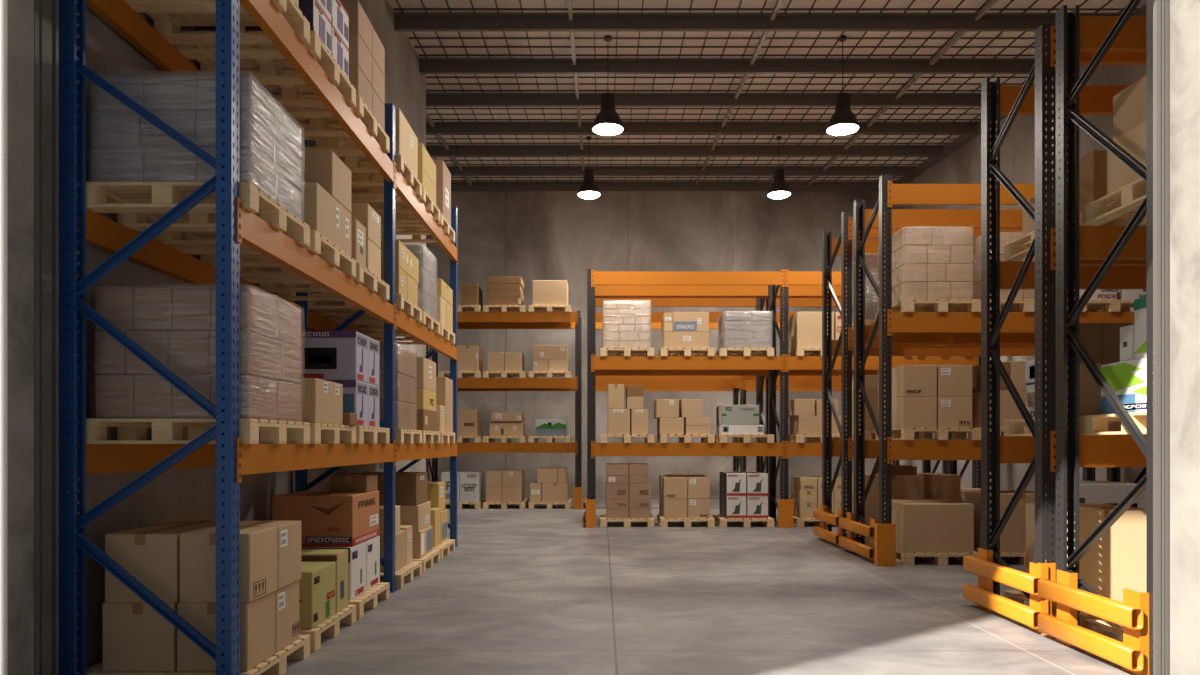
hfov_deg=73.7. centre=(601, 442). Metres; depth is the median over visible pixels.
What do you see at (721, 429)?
carton
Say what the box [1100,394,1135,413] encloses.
print
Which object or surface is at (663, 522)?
wooden pallet
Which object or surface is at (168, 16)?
wooden pallet
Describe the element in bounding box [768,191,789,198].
diffuser
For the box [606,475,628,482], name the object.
carton
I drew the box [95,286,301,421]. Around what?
load
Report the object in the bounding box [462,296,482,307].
carton
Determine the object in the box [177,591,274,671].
carton
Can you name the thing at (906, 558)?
wooden pallet
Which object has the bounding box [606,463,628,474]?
carton
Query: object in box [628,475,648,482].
carton
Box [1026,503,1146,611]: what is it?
carton
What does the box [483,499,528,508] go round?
wooden pallet
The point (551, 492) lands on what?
carton
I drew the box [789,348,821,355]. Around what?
wooden pallet
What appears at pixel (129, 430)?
wooden pallet
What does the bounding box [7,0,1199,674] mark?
wall
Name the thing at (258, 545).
carton
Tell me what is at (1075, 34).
rack
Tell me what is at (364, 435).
wooden pallet
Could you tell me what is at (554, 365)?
carton
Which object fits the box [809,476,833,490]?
carton
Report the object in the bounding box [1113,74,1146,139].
carton
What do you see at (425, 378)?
carton
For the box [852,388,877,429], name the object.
carton
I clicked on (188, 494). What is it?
wall
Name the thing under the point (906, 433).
wooden pallet
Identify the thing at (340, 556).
carton
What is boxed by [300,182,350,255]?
carton
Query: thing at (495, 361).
carton
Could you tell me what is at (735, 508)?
picture
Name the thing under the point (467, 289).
carton
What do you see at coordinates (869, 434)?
wooden pallet
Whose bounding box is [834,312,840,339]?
carton
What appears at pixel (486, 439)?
wooden pallet
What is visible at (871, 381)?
carton
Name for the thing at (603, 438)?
wooden pallet
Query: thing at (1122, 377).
print
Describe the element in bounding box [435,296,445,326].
carton
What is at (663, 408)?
carton
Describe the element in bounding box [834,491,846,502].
carton
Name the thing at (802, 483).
carton
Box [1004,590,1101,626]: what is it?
wooden pallet
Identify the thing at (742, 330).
load
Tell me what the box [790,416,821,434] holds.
carton
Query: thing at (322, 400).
carton
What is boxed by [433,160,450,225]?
carton
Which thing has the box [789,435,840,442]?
wooden pallet
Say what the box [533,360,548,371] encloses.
carton
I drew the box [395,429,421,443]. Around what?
wooden pallet
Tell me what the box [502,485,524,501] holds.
carton
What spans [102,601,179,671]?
carton
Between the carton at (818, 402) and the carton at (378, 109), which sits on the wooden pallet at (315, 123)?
the carton at (378, 109)
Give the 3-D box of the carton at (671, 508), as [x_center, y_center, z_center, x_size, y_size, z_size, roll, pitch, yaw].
[1.098,0.979,12.100,0.349,0.290,0.360,0,0,0]
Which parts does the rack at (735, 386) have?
upright post, upright post, upright post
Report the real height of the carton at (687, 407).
0.271 m
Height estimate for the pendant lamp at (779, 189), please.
1.135 m
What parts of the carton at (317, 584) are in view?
printed panel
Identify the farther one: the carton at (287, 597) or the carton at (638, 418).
the carton at (638, 418)
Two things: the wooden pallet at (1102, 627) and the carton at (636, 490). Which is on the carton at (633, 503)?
the carton at (636, 490)
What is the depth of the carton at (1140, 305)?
4.64 m
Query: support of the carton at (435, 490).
on the carton at (444, 513)
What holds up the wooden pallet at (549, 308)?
on the rack at (465, 320)
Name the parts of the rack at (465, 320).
upright post, upright post, upright post, upright post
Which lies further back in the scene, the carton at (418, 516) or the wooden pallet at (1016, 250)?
the carton at (418, 516)
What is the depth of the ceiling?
12.20 m
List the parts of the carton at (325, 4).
printed panel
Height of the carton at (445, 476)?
0.561 m
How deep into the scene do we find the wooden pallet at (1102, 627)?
5.01 m
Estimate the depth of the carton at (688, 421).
11.92 m
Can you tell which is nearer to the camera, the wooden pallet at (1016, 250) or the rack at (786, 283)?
the wooden pallet at (1016, 250)
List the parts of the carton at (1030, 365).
printed panel, printed panel, printed panel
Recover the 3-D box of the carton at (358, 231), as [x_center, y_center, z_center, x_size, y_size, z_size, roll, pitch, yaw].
[-1.969,-1.433,5.780,0.462,0.314,0.240,0,0,0]
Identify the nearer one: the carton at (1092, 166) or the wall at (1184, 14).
the wall at (1184, 14)
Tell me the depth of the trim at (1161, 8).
3.51 m
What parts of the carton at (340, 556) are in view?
printed panel, printed panel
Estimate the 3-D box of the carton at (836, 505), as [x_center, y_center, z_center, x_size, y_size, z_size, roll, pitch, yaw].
[3.580,1.008,12.219,0.230,0.232,0.602,0,0,0]
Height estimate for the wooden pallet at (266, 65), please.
0.125 m
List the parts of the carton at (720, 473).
dark panel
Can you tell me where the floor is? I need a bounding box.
[284,498,1133,674]
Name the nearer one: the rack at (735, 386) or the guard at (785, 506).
the guard at (785, 506)
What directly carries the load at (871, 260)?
on the wooden pallet
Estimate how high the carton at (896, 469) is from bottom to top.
0.099 m
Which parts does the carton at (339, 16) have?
printed panel, printed panel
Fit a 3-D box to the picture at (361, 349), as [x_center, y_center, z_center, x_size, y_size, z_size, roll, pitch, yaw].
[-1.739,-0.599,5.784,0.002,0.181,0.083,0,0,0]
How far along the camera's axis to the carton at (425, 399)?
7.89 m
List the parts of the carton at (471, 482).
panel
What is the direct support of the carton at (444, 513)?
on the wooden pallet at (448, 545)
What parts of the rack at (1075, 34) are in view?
upright post, upright post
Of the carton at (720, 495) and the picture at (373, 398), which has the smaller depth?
the picture at (373, 398)
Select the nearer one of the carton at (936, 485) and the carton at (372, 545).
the carton at (372, 545)
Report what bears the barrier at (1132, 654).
on the floor
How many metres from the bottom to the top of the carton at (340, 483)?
0.126 m
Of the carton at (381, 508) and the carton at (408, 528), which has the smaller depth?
the carton at (381, 508)
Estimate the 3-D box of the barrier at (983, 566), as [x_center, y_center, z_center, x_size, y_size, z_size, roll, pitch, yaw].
[2.859,1.025,5.700,0.118,0.450,1.000,0,0,0]
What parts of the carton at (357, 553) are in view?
panel, panel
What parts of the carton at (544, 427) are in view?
panel, panel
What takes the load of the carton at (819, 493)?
on the carton at (818, 504)
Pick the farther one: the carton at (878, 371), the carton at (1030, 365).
the carton at (878, 371)
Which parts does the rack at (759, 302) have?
upright post, upright post, upright post, upright post, upright post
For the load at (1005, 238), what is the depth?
8.21 m
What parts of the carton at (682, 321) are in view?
printed panel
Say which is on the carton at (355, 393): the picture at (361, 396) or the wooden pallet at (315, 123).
the picture at (361, 396)
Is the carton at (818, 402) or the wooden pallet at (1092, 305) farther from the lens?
the carton at (818, 402)
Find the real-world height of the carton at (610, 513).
0.141 m
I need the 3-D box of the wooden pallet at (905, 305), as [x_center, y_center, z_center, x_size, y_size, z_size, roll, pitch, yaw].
[3.485,-1.403,8.600,0.790,0.125,0.860,0,0,0]
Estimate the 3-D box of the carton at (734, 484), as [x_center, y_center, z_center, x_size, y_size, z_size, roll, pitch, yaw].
[2.006,0.624,12.104,0.289,0.339,0.373,0,0,0]
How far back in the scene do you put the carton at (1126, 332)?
4.76 m
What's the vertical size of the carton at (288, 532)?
0.341 m
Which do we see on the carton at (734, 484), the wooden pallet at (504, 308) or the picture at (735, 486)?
the picture at (735, 486)
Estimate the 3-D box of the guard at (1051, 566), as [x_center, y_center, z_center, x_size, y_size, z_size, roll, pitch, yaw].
[2.926,1.020,5.263,0.107,0.460,0.030,0,0,0]
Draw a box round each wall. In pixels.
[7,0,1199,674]
[67,0,425,671]
[426,191,896,497]
[897,65,1146,491]
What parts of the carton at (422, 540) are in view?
printed panel, printed panel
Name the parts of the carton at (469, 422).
printed panel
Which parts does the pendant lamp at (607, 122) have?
lamp shade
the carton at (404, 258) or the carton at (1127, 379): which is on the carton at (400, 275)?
the carton at (404, 258)
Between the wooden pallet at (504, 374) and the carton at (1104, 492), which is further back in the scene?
the wooden pallet at (504, 374)
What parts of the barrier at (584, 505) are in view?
rail, rail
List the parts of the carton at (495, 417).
printed panel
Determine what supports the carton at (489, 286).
on the carton at (491, 293)
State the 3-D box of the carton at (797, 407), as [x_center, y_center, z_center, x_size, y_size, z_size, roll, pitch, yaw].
[3.021,-0.533,12.220,0.306,0.245,0.600,0,0,0]
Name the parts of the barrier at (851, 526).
barrier post, rail, rail, barrier post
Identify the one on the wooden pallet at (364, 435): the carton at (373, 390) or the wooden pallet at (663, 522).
the carton at (373, 390)
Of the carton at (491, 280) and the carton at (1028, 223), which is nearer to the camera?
the carton at (1028, 223)
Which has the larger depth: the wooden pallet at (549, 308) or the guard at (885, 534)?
the wooden pallet at (549, 308)
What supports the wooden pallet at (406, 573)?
on the floor
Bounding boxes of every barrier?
[583,495,589,523]
[813,504,842,547]
[839,512,878,562]
[963,548,1047,634]
[1038,570,1148,674]
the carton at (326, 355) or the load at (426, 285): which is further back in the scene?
the load at (426, 285)
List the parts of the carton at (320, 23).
dark panel, printed panel, printed panel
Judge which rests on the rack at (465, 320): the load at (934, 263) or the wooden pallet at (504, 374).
the wooden pallet at (504, 374)
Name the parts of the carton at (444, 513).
printed panel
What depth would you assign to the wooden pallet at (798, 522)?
11.92 m
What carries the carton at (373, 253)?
on the wooden pallet at (285, 287)
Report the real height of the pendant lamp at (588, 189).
1.135 m
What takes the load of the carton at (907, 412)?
on the wooden pallet at (906, 433)
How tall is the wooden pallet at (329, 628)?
0.125 m
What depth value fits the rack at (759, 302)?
13.80 m
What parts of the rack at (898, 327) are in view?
upright post, upright post, upright post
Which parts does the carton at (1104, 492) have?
printed panel, printed panel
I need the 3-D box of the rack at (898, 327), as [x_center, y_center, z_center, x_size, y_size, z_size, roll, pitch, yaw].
[4.365,-0.750,8.665,3.030,4.000,0.954,0,0,0]
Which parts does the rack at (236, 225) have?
upright post, upright post, upright post, upright post, upright post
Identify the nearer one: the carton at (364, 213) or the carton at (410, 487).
the carton at (364, 213)
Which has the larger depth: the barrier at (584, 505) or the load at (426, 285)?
the barrier at (584, 505)
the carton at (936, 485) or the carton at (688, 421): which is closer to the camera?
the carton at (936, 485)
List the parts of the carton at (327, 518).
printed panel, printed panel, printed panel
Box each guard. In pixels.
[574,487,581,508]
[586,499,595,527]
[778,499,793,527]
[875,523,895,565]
[1037,563,1055,616]
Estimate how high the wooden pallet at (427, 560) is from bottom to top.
0.125 m
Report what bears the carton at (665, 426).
on the wooden pallet at (660, 438)
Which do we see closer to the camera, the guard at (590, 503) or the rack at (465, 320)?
the guard at (590, 503)
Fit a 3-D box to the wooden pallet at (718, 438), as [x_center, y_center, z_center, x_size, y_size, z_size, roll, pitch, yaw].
[2.155,-0.062,12.300,0.800,0.125,0.860,0,0,0]
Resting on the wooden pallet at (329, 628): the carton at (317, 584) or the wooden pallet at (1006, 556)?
the carton at (317, 584)
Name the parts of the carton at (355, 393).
printed panel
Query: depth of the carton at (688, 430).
11.92 m
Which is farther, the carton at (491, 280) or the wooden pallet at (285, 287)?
the carton at (491, 280)
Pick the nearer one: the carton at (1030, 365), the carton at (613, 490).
the carton at (1030, 365)
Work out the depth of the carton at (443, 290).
8.84 m
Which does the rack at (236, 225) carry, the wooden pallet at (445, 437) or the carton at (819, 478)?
the wooden pallet at (445, 437)
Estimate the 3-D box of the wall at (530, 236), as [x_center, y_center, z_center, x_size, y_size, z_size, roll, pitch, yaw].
[-0.600,-2.900,18.400,15.200,8.300,0.200,0,0,0]
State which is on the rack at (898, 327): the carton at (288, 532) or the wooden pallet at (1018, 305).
the wooden pallet at (1018, 305)
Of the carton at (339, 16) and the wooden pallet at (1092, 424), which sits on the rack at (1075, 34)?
the wooden pallet at (1092, 424)
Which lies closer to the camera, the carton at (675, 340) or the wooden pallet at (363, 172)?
the wooden pallet at (363, 172)
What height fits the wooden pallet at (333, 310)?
0.125 m
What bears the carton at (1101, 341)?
on the carton at (1089, 390)
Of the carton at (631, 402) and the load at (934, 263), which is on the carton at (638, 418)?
the carton at (631, 402)
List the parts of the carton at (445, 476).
panel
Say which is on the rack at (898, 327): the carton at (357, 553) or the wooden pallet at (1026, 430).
the wooden pallet at (1026, 430)
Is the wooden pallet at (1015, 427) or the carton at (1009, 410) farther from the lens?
the carton at (1009, 410)
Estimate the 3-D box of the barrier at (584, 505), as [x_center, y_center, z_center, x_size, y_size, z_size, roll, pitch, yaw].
[-0.226,1.025,12.400,0.118,0.450,0.900,0,0,0]
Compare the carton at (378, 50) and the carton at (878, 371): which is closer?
the carton at (378, 50)
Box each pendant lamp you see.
[578,136,599,198]
[592,35,623,135]
[767,136,790,198]
[826,35,858,135]
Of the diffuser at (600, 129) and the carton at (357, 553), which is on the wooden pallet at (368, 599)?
the carton at (357, 553)
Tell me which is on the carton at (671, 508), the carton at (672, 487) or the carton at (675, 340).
the carton at (672, 487)
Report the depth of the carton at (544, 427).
15.22 m
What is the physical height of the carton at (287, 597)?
0.339 m
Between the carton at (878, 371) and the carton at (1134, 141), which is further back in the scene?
the carton at (878, 371)
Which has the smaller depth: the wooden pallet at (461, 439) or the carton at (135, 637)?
the carton at (135, 637)
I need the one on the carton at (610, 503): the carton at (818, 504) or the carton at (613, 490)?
the carton at (613, 490)
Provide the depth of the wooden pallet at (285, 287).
6.01 m
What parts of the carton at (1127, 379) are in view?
name plate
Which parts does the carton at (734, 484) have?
dark panel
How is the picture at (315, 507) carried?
attached to the carton at (327, 518)
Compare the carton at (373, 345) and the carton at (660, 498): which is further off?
the carton at (660, 498)
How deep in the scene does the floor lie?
5.87 m
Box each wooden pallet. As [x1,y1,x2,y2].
[77,182,309,246]
[77,418,309,443]
[77,635,309,674]
[124,0,309,44]
[172,31,355,106]
[172,230,355,277]
[183,423,355,443]
[240,263,389,300]
[259,426,389,443]
[268,95,389,152]
[299,604,355,651]
[308,294,421,321]
[336,154,421,197]
[337,310,439,334]
[348,582,389,619]
[351,187,439,221]
[366,324,454,344]
[378,212,454,242]
[380,561,421,588]
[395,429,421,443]
[412,549,439,572]
[422,431,439,443]
[433,539,454,559]
[438,371,482,377]
[440,432,454,442]
[445,499,485,508]
[457,305,482,311]
[457,436,482,442]
[483,305,527,311]
[483,371,528,377]
[483,436,528,442]
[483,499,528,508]
[529,305,571,311]
[529,371,571,377]
[529,436,571,442]
[529,499,571,508]
[600,348,653,355]
[600,435,653,442]
[600,514,653,526]
[657,348,714,355]
[657,435,714,442]
[657,514,714,526]
[712,514,773,526]
[715,348,773,355]
[715,435,773,442]
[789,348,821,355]
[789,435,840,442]
[794,516,846,526]
[846,319,875,338]
[846,430,919,439]
[846,531,869,545]
[876,300,980,321]
[876,428,980,439]
[896,550,977,564]
[965,300,1067,311]
[965,428,1030,437]
[974,548,1025,564]
[1004,213,1134,260]
[1004,416,1121,435]
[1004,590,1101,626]
[1074,300,1133,311]
[1083,178,1146,225]
[1083,412,1146,434]
[1083,619,1122,641]
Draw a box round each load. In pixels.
[91,74,300,218]
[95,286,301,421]
[379,344,415,429]
[404,245,435,318]
[603,301,649,351]
[718,312,771,348]
[846,254,878,323]
[884,227,972,304]
[965,233,1034,308]
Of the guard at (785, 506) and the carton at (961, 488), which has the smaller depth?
the carton at (961, 488)
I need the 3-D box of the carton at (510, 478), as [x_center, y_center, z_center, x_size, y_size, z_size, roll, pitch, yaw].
[-1.715,0.679,15.519,0.367,0.300,0.602,0,0,0]
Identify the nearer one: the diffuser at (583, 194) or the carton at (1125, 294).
the carton at (1125, 294)
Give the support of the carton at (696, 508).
on the wooden pallet at (663, 522)
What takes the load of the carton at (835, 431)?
on the wooden pallet at (792, 438)
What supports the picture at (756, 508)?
on the carton at (756, 506)
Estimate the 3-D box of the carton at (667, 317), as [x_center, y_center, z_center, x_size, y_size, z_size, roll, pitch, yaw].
[0.992,-1.869,12.219,0.124,0.147,0.602,0,0,0]
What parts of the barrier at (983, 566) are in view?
barrier post, rail, rail, barrier post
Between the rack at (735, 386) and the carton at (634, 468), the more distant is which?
the rack at (735, 386)
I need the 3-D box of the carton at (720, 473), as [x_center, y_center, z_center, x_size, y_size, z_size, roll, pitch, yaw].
[2.006,0.624,12.483,0.289,0.339,0.373,0,0,0]
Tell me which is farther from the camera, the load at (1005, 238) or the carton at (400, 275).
the load at (1005, 238)
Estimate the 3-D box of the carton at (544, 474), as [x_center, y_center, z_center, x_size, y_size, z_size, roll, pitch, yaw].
[-0.961,0.621,15.519,0.552,0.279,0.602,0,0,0]
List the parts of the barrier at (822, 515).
barrier post, rail, rail, barrier post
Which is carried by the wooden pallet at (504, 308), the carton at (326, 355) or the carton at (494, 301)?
the carton at (494, 301)
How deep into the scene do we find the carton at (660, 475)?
12.36 m
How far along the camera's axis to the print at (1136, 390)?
4.64 m
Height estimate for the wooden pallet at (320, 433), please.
0.125 m
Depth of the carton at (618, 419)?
11.92 m
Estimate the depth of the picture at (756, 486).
11.92 m
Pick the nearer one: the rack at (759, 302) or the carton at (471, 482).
the rack at (759, 302)
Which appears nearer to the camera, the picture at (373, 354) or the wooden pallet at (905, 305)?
the picture at (373, 354)
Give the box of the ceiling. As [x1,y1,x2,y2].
[387,0,1146,190]
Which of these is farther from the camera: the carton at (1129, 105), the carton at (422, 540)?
the carton at (422, 540)
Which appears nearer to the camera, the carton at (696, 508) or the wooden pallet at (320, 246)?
the wooden pallet at (320, 246)
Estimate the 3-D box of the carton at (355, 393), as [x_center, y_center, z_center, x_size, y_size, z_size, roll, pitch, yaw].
[-2.119,-0.283,5.807,0.763,0.324,0.297,0,0,0]
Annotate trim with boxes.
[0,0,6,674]
[34,0,58,674]
[1153,0,1169,674]
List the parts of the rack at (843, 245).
upright post, upright post, upright post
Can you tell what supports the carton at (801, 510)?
on the wooden pallet
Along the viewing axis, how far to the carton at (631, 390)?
11.92 m
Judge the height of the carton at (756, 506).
0.330 m
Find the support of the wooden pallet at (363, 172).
on the rack at (236, 225)
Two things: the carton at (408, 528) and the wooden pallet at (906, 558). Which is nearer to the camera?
the carton at (408, 528)
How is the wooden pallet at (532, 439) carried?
on the rack at (465, 320)
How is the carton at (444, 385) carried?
on the wooden pallet
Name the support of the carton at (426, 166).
on the wooden pallet at (377, 204)
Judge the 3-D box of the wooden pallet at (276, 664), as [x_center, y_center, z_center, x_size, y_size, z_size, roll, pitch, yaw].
[-2.145,1.188,4.300,0.860,0.125,0.800,0,0,0]
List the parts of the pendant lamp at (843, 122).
lamp shade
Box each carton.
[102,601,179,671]
[105,526,208,602]
[146,520,215,527]
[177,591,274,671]
[180,526,276,602]
[195,0,331,52]
[215,520,300,589]
[266,65,371,111]
[272,490,378,546]
[275,581,298,652]
[298,331,367,382]
[298,378,342,424]
[299,150,350,212]
[299,562,335,628]
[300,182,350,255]
[301,542,365,600]
[301,549,347,612]
[317,0,330,20]
[317,108,417,177]
[322,266,406,297]
[326,380,367,426]
[330,475,377,492]
[331,0,348,48]
[331,24,348,78]
[340,0,371,54]
[343,413,356,425]
[349,33,371,85]
[351,143,435,203]
[351,203,380,248]
[351,218,365,266]
[351,472,426,504]
[365,536,379,590]
[366,238,380,278]
[368,337,378,385]
[368,383,378,426]
[372,26,384,75]
[372,57,384,104]
[372,88,384,130]
[379,501,430,531]
[379,506,399,534]
[379,530,405,571]
[381,240,418,282]
[400,525,411,564]
[407,274,417,305]
[412,526,432,557]
[415,357,435,391]
[415,389,435,411]
[416,410,435,430]
[427,482,444,510]
[430,508,439,546]
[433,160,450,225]
[435,278,452,305]
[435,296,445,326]
[436,377,452,432]
[436,405,444,431]
[440,509,447,543]
[441,471,463,501]
[446,301,452,331]
[457,345,482,372]
[457,410,481,435]
[460,471,483,501]
[462,284,482,300]
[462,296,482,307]
[486,470,503,486]
[486,487,501,501]
[487,284,522,292]
[487,297,523,305]
[487,353,503,371]
[488,277,523,288]
[488,290,523,301]
[490,423,525,435]
[491,413,524,423]
[502,470,524,486]
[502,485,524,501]
[504,353,524,371]
[530,481,541,501]
[533,280,567,308]
[533,345,567,361]
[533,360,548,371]
[536,419,566,435]
[537,467,566,482]
[542,481,568,501]
[549,360,567,371]
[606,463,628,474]
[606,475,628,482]
[606,483,628,498]
[606,499,628,508]
[606,509,628,517]
[608,384,623,408]
[608,409,629,434]
[626,385,642,397]
[626,397,642,409]
[628,463,648,474]
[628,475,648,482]
[628,483,649,498]
[628,499,649,508]
[629,509,649,517]
[630,409,647,434]
[654,399,678,418]
[657,418,683,434]
[659,474,682,496]
[659,496,661,515]
[661,313,672,327]
[661,323,672,336]
[661,332,708,351]
[662,477,686,498]
[662,497,686,517]
[672,312,708,331]
[679,399,702,417]
[682,474,704,476]
[684,417,709,425]
[684,426,709,434]
[687,477,709,498]
[687,498,709,517]
[716,405,758,425]
[716,425,763,434]
[719,472,740,493]
[719,493,722,515]
[723,473,745,495]
[723,495,745,517]
[746,473,767,495]
[746,496,767,517]
[789,312,833,351]
[789,399,814,416]
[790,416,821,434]
[791,489,816,502]
[792,476,816,490]
[794,501,816,517]
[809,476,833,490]
[814,399,837,415]
[817,491,833,502]
[817,503,833,513]
[827,416,846,434]
[832,476,846,490]
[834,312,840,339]
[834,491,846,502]
[834,503,846,517]
[852,375,877,390]
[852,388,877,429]
[852,473,923,536]
[876,465,916,474]
[878,371,884,399]
[878,400,884,428]
[884,499,973,552]
[892,365,936,397]
[892,397,936,427]
[917,473,960,501]
[936,365,971,396]
[937,397,971,427]
[960,490,1034,552]
[961,488,980,489]
[972,362,1009,392]
[972,390,1027,427]
[1009,361,1026,389]
[1023,195,1067,235]
[1026,360,1034,417]
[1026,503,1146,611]
[1067,289,1119,299]
[1067,323,1131,363]
[1067,363,1100,415]
[1067,481,1146,508]
[1074,150,1135,212]
[1100,357,1146,414]
[1107,121,1146,194]
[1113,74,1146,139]
[1120,289,1146,299]
[1120,324,1133,361]
[1134,297,1146,358]
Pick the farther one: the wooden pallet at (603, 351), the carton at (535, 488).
the carton at (535, 488)
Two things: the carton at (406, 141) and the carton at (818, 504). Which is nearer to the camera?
the carton at (406, 141)
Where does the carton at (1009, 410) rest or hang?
on the wooden pallet
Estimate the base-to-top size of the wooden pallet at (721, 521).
0.125 m
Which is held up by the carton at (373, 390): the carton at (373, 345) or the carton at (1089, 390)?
the carton at (373, 345)
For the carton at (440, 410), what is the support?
on the wooden pallet
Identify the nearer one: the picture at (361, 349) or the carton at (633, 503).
the picture at (361, 349)
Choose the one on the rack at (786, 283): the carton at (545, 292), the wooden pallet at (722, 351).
the wooden pallet at (722, 351)
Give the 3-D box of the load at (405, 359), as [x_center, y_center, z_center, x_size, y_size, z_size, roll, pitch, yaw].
[-2.120,-0.489,7.190,0.780,0.737,0.680,0,0,0]
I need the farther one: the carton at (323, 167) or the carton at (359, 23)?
the carton at (359, 23)
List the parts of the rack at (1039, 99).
upright post, upright post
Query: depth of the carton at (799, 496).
11.92 m
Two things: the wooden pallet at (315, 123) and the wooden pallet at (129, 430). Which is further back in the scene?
the wooden pallet at (315, 123)
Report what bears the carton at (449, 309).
on the wooden pallet at (445, 333)
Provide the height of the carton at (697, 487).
0.320 m
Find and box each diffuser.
[578,191,599,198]
[593,124,622,134]
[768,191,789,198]
[827,124,857,134]
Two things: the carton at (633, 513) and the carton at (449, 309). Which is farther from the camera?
the carton at (633, 513)
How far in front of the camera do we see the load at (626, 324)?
11.93 m
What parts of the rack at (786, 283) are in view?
upright post, upright post, upright post, upright post, upright post, upright post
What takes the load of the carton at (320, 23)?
on the wooden pallet at (266, 65)
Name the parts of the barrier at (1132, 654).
plate, barrier post, rail, rail, barrier post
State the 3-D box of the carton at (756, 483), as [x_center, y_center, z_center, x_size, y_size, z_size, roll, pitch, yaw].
[2.321,0.624,12.104,0.306,0.339,0.373,0,0,0]
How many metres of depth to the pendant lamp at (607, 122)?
10.65 m
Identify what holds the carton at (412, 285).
on the wooden pallet at (333, 310)
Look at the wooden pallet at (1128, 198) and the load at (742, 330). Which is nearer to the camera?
the wooden pallet at (1128, 198)
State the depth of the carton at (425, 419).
7.89 m
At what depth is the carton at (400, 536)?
7.08 m
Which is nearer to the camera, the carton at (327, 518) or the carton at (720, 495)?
the carton at (327, 518)
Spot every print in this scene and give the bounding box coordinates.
[1100,363,1143,391]
[1100,394,1135,413]
[1132,386,1146,394]
[1135,340,1146,352]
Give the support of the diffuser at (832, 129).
attached to the pendant lamp at (843, 122)
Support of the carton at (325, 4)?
on the carton at (320, 23)
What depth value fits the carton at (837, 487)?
11.92 m
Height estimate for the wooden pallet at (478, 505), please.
0.125 m
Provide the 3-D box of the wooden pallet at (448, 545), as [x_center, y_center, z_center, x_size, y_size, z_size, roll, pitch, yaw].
[-2.145,1.188,8.950,0.860,0.125,0.800,0,0,0]
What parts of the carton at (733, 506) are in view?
dark panel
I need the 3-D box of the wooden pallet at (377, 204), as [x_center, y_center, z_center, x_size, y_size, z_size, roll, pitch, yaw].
[-2.145,-2.402,8.090,0.860,0.125,0.800,0,0,0]
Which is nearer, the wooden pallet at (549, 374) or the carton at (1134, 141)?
the carton at (1134, 141)
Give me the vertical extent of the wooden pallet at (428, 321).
0.125 m
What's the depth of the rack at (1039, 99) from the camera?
5.85 m
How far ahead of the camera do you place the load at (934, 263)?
8.21 m
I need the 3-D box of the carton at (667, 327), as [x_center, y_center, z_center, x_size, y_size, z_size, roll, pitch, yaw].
[0.992,-1.726,12.220,0.124,0.138,0.600,0,0,0]
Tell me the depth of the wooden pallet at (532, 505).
15.17 m
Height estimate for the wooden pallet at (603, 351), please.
0.125 m
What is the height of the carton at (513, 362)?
0.359 m
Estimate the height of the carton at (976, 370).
0.286 m
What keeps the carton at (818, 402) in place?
on the carton at (799, 425)
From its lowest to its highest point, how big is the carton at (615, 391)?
0.374 m
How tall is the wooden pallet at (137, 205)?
0.125 m
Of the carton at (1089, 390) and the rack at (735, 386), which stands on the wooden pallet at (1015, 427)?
the carton at (1089, 390)
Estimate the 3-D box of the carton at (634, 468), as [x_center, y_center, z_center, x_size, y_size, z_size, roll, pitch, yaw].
[0.552,0.401,12.220,0.294,0.165,0.600,0,0,0]
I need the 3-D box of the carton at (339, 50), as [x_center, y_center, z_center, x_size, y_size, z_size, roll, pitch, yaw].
[-2.094,-2.583,5.327,0.713,0.234,0.347,0,0,0]
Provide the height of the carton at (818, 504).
0.232 m
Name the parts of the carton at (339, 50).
printed panel, printed panel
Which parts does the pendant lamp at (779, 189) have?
lamp shade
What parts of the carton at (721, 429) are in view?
printed panel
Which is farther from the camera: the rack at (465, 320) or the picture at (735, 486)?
the rack at (465, 320)
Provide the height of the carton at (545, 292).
0.480 m
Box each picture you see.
[309,501,345,514]
[360,348,362,371]
[360,395,362,417]
[372,353,374,375]
[372,397,374,418]
[536,422,565,428]
[732,483,739,491]
[732,505,739,513]
[753,483,760,491]
[753,505,760,513]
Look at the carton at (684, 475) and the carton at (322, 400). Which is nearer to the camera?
the carton at (322, 400)
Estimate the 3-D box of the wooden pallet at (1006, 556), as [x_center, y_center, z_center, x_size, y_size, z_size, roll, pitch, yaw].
[4.365,1.188,8.600,0.790,0.125,0.860,0,0,0]
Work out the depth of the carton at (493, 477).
15.22 m
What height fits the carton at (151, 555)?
0.341 m
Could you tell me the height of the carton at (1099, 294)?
0.287 m
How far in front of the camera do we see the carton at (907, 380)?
8.20 m
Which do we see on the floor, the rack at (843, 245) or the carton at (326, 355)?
the rack at (843, 245)
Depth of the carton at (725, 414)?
11.92 m
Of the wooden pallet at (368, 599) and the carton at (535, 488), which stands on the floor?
the wooden pallet at (368, 599)
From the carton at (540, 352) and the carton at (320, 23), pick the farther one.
the carton at (540, 352)
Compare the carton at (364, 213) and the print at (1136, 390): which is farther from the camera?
the carton at (364, 213)
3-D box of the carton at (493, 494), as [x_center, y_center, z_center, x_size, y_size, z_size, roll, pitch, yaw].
[-2.057,0.977,15.520,0.301,0.295,0.600,0,0,0]
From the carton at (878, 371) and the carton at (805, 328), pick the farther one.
the carton at (805, 328)
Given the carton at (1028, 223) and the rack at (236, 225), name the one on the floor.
the rack at (236, 225)
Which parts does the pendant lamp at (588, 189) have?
lamp shade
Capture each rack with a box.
[59,0,458,674]
[426,310,582,504]
[587,269,980,521]
[595,296,947,515]
[596,310,898,471]
[822,211,1094,547]
[852,175,1146,553]
[981,24,1146,599]
[1051,0,1152,674]
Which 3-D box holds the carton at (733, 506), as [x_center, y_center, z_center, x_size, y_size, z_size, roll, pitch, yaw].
[2.006,0.959,12.104,0.289,0.330,0.373,0,0,0]
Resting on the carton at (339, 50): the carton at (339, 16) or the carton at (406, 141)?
the carton at (339, 16)
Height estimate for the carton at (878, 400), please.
0.321 m
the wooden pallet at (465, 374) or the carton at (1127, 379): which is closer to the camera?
the carton at (1127, 379)

